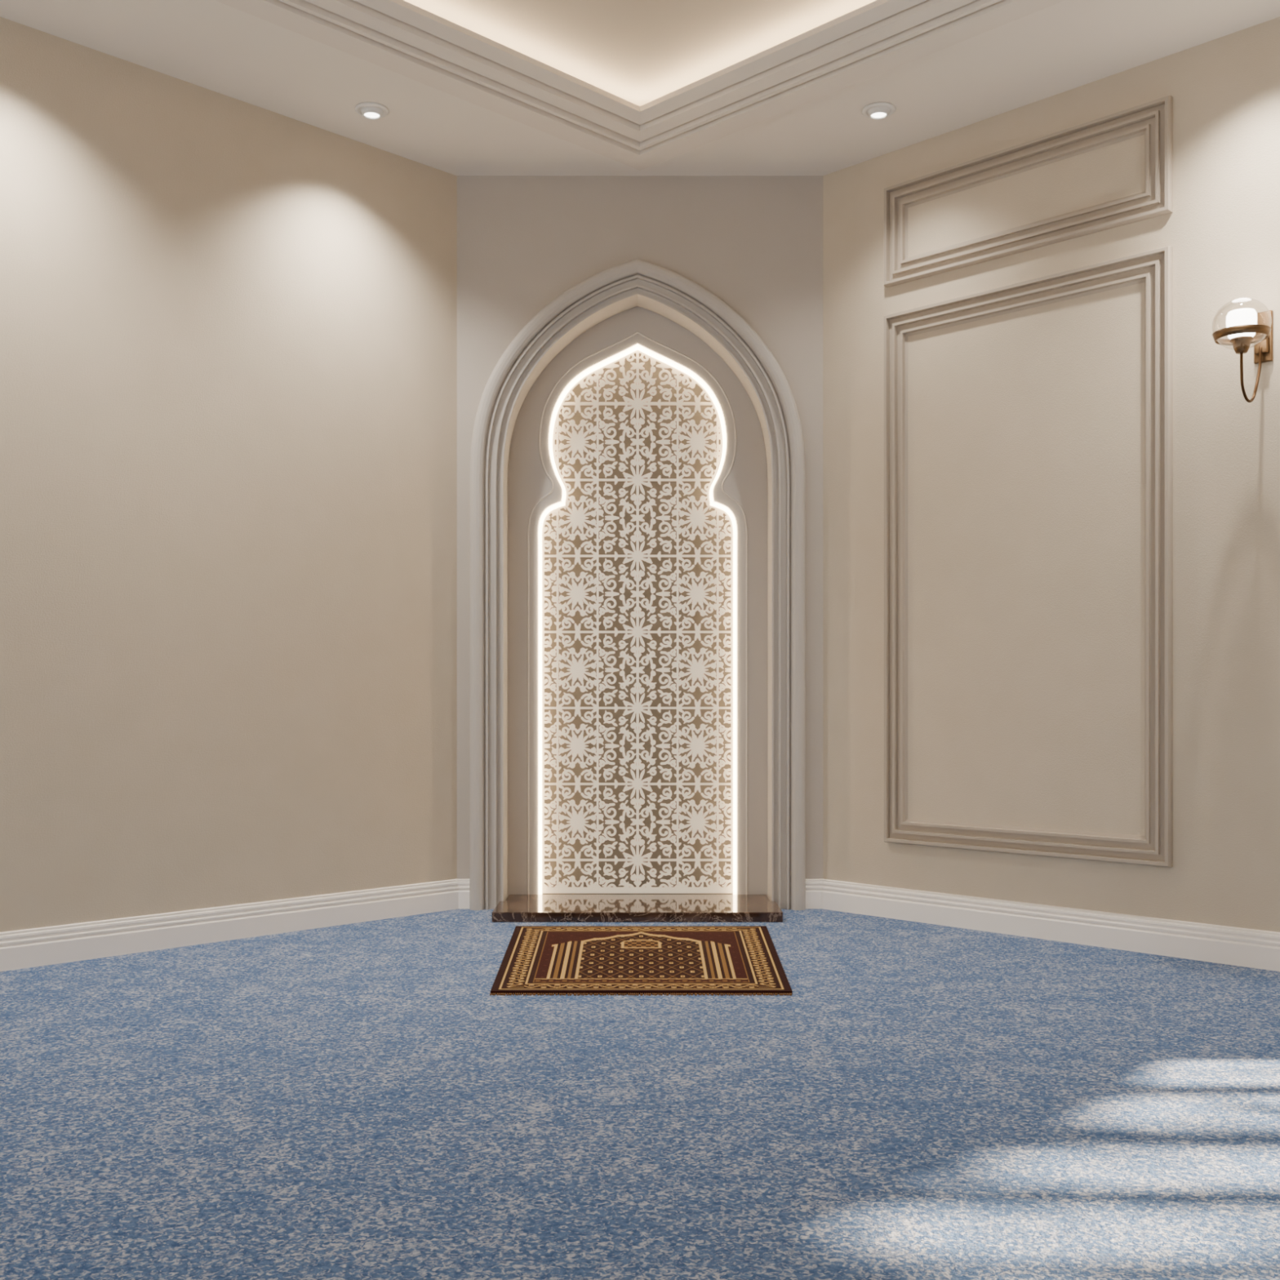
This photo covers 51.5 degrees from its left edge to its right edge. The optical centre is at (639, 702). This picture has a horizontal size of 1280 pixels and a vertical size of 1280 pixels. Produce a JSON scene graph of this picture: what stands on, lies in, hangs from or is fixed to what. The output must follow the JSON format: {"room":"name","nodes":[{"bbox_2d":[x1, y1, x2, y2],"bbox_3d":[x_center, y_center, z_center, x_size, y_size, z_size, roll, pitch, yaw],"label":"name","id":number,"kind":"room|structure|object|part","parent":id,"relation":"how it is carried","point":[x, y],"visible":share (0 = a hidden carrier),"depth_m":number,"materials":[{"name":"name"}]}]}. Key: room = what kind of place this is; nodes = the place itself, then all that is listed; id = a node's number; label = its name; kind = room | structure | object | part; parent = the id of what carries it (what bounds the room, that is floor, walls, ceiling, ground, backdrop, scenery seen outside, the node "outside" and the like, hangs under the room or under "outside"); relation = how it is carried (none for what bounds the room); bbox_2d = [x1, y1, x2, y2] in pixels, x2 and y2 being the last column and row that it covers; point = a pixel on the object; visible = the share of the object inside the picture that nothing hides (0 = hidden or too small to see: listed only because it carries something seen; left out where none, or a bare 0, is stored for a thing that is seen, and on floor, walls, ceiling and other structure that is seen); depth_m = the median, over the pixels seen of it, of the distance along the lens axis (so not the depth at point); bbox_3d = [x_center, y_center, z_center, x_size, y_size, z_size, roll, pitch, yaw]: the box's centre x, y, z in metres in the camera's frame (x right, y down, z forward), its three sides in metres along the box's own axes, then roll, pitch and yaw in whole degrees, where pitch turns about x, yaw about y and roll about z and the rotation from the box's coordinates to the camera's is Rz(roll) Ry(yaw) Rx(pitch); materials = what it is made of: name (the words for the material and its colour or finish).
{"room":"mosque","nodes":[
{"label":"mosque","id":0,"kind":"room"},
{"bbox_2d":[0,17,457,932],"bbox_3d":[-2.765,-0.682,3.495,0.100,3.050,5.600,0,0,45],"label":"wall","id":1,"kind":"structure","parent":0,"point":[228,325],"depth_m":4.67,"materials":[{"name":"paint"}]},
{"bbox_2d":[0,879,457,971],"bbox_3d":[-2.688,0.783,3.488,0.020,0.120,5.500,0,0,45],"label":"baseboard","id":2,"kind":"structure","parent":1,"relation":"attached to","point":[61,944],"depth_m":4.67,"materials":[{"name":"paint"}]},
{"bbox_2d":[0,908,1279,1279],"bbox_3d":[0.000,0.873,1.440,7.000,0.060,7.000,0,0,45],"label":"floor","id":3,"kind":"structure","parent":0,"point":[353,1101],"depth_m":2.74,"materials":[{"name":"blue carpet"}]},
{"bbox_2d":[492,894,782,922],"bbox_3d":[-0.010,0.824,5.327,1.116,0.038,0.475,0,0,0],"label":"marble step","id":4,"kind":"structure","parent":3,"relation":"on","point":[516,908],"depth_m":5.20,"materials":[{"name":"brown stone"}]},
{"bbox_2d":[489,925,792,995],"bbox_3d":[0.004,0.839,4.395,0.934,0.009,1.158,0,0,0],"label":"rug","id":5,"kind":"object","parent":3,"relation":"on","point":[561,960],"visible":1,"depth_m":4.25,"materials":[{"name":"fabric"}]},
{"bbox_2d":[0,0,1279,175],"bbox_3d":[0.000,-2.187,1.440,7.000,0.060,7.000,0,0,45],"label":"ceiling","id":6,"kind":"structure","parent":0,"point":[213,45],"depth_m":4.59,"materials":[{"name":"paint"}]},
{"bbox_2d":[355,102,388,119],"bbox_3d":[-0.975,-2.145,4.830,0.122,0.024,0.122,0,0,0],"label":"recessed light","id":7,"kind":"object","parent":6,"relation":"in","point":[370,110],"visible":1,"depth_m":4.81,"materials":[{"name":"white ceramic"}]},
{"bbox_2d":[215,0,1064,170],"bbox_3d":[0.000,-2.177,1.440,5.558,0.080,5.558,0,0,45],"label":"trim","id":8,"kind":"structure","parent":6,"relation":"attached to","point":[402,37],"depth_m":4.51,"materials":[{"name":"beige paint"}]},
{"bbox_2d":[862,102,895,119],"bbox_3d":[0.868,-2.145,4.830,0.122,0.024,0.122,0,0,0],"label":"recessed light","id":9,"kind":"object","parent":6,"relation":"in","point":[878,110],"visible":1,"depth_m":4.81,"materials":[{"name":"white ceramic"}]},
{"bbox_2d":[457,175,822,879],"bbox_3d":[0.000,-0.682,5.490,1.700,3.050,0.100,0,0,0],"label":"wall","id":10,"kind":"structure","parent":0,"point":[754,242],"depth_m":5.44,"materials":[{"name":"paint"}]},
{"bbox_2d":[469,258,805,910],"bbox_3d":[-0.010,-0.532,5.532,1.367,2.750,0.296,0,0,0],"label":"niche","id":11,"kind":"object","parent":10,"relation":"attached to","point":[637,477],"visible":1,"depth_m":5.60,"materials":[{"name":"beige paint"}]},
{"bbox_3d":[0.000,-0.532,5.636,1.240,2.750,0.089,0,0,0],"label":"backing panel","id":12,"kind":"part","parent":11,"relation":"part of","materials":[{"name":"beige"}]},
{"bbox_2d":[457,879,822,908],"bbox_3d":[0.000,0.783,5.430,1.500,0.120,0.020,0,0,0],"label":"baseboard","id":13,"kind":"structure","parent":10,"relation":"attached to","point":[813,886],"depth_m":5.42,"materials":[{"name":"paint"}]},
{"bbox_2d":[404,0,875,106],"bbox_3d":[0.000,-2.247,1.440,5.558,0.100,5.558,0,0,45],"label":"ceiling","id":14,"kind":"structure","parent":0,"point":[639,52],"depth_m":4.54,"materials":[{"name":"paint"}]},
{"bbox_2d":[822,17,1279,932],"bbox_3d":[2.818,-0.682,3.442,5.750,3.050,0.100,0,0,45],"label":"wall","id":15,"kind":"structure","parent":0,"point":[1026,427],"depth_m":4.69,"materials":[{"name":"paint"}]},
{"bbox_2d":[884,245,1173,867],"bbox_3d":[1.362,-0.484,4.808,1.133,2.062,0.029,0,0,45],"label":"trim","id":16,"kind":"structure","parent":15,"relation":"attached to","point":[1153,268],"depth_m":4.66,"materials":[{"name":"beige paint"}]},
{"bbox_2d":[884,94,1173,287],"bbox_3d":[1.362,-1.822,4.808,1.133,0.384,0.029,0,0,45],"label":"trim","id":17,"kind":"structure","parent":15,"relation":"attached to","point":[1153,119],"depth_m":4.75,"materials":[{"name":"beige paint"}]},
{"bbox_2d":[822,879,1279,971],"bbox_3d":[1.896,0.783,4.280,3.261,0.120,0.020,0,0,45],"label":"baseboard","id":18,"kind":"structure","parent":15,"relation":"attached to","point":[1217,944],"depth_m":4.67,"materials":[{"name":"paint"}]},
{"bbox_2d":[1212,297,1272,402],"bbox_3d":[1.871,-1.084,4.125,0.168,0.307,0.268,0,0,27],"label":"wall sconce","id":19,"kind":"object","parent":15,"relation":"attached to","point":[1242,324],"visible":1,"depth_m":4.07,"materials":[{"name":"gold metal"}]},
{"bbox_2d":[1229,336,1253,354],"bbox_3d":[1.848,-1.095,4.080,0.068,0.042,0.068,0,0,0],"label":"socket","id":20,"kind":"object","parent":19,"relation":"attached to","point":[1241,344],"depth_m":4.06,"materials":[{"name":"gold metal"}]},
{"bbox_3d":[1.848,-1.161,4.080,0.088,0.088,0.088,0,0,0],"label":"bulb","id":21,"kind":"part","parent":19,"relation":"part of","materials":[{"name":"white glass"}]},
{"bbox_3d":[1.848,-1.161,4.080,0.168,0.153,0.168,0,0,0],"label":"glass globe","id":22,"kind":"part","parent":19,"relation":"part of"},
{"bbox_3d":[1.906,-1.033,4.138,0.174,0.203,0.009,0,0,-45],"label":"curved arm","id":23,"kind":"part","parent":19,"relation":"part of","materials":[{"name":"brown metal"}]},
{"bbox_3d":[1.968,-1.157,4.200,0.056,0.160,0.030,0,0,45],"label":"plate","id":24,"kind":"part","parent":19,"relation":"part of","materials":[{"name":"gold metal"}]}
]}

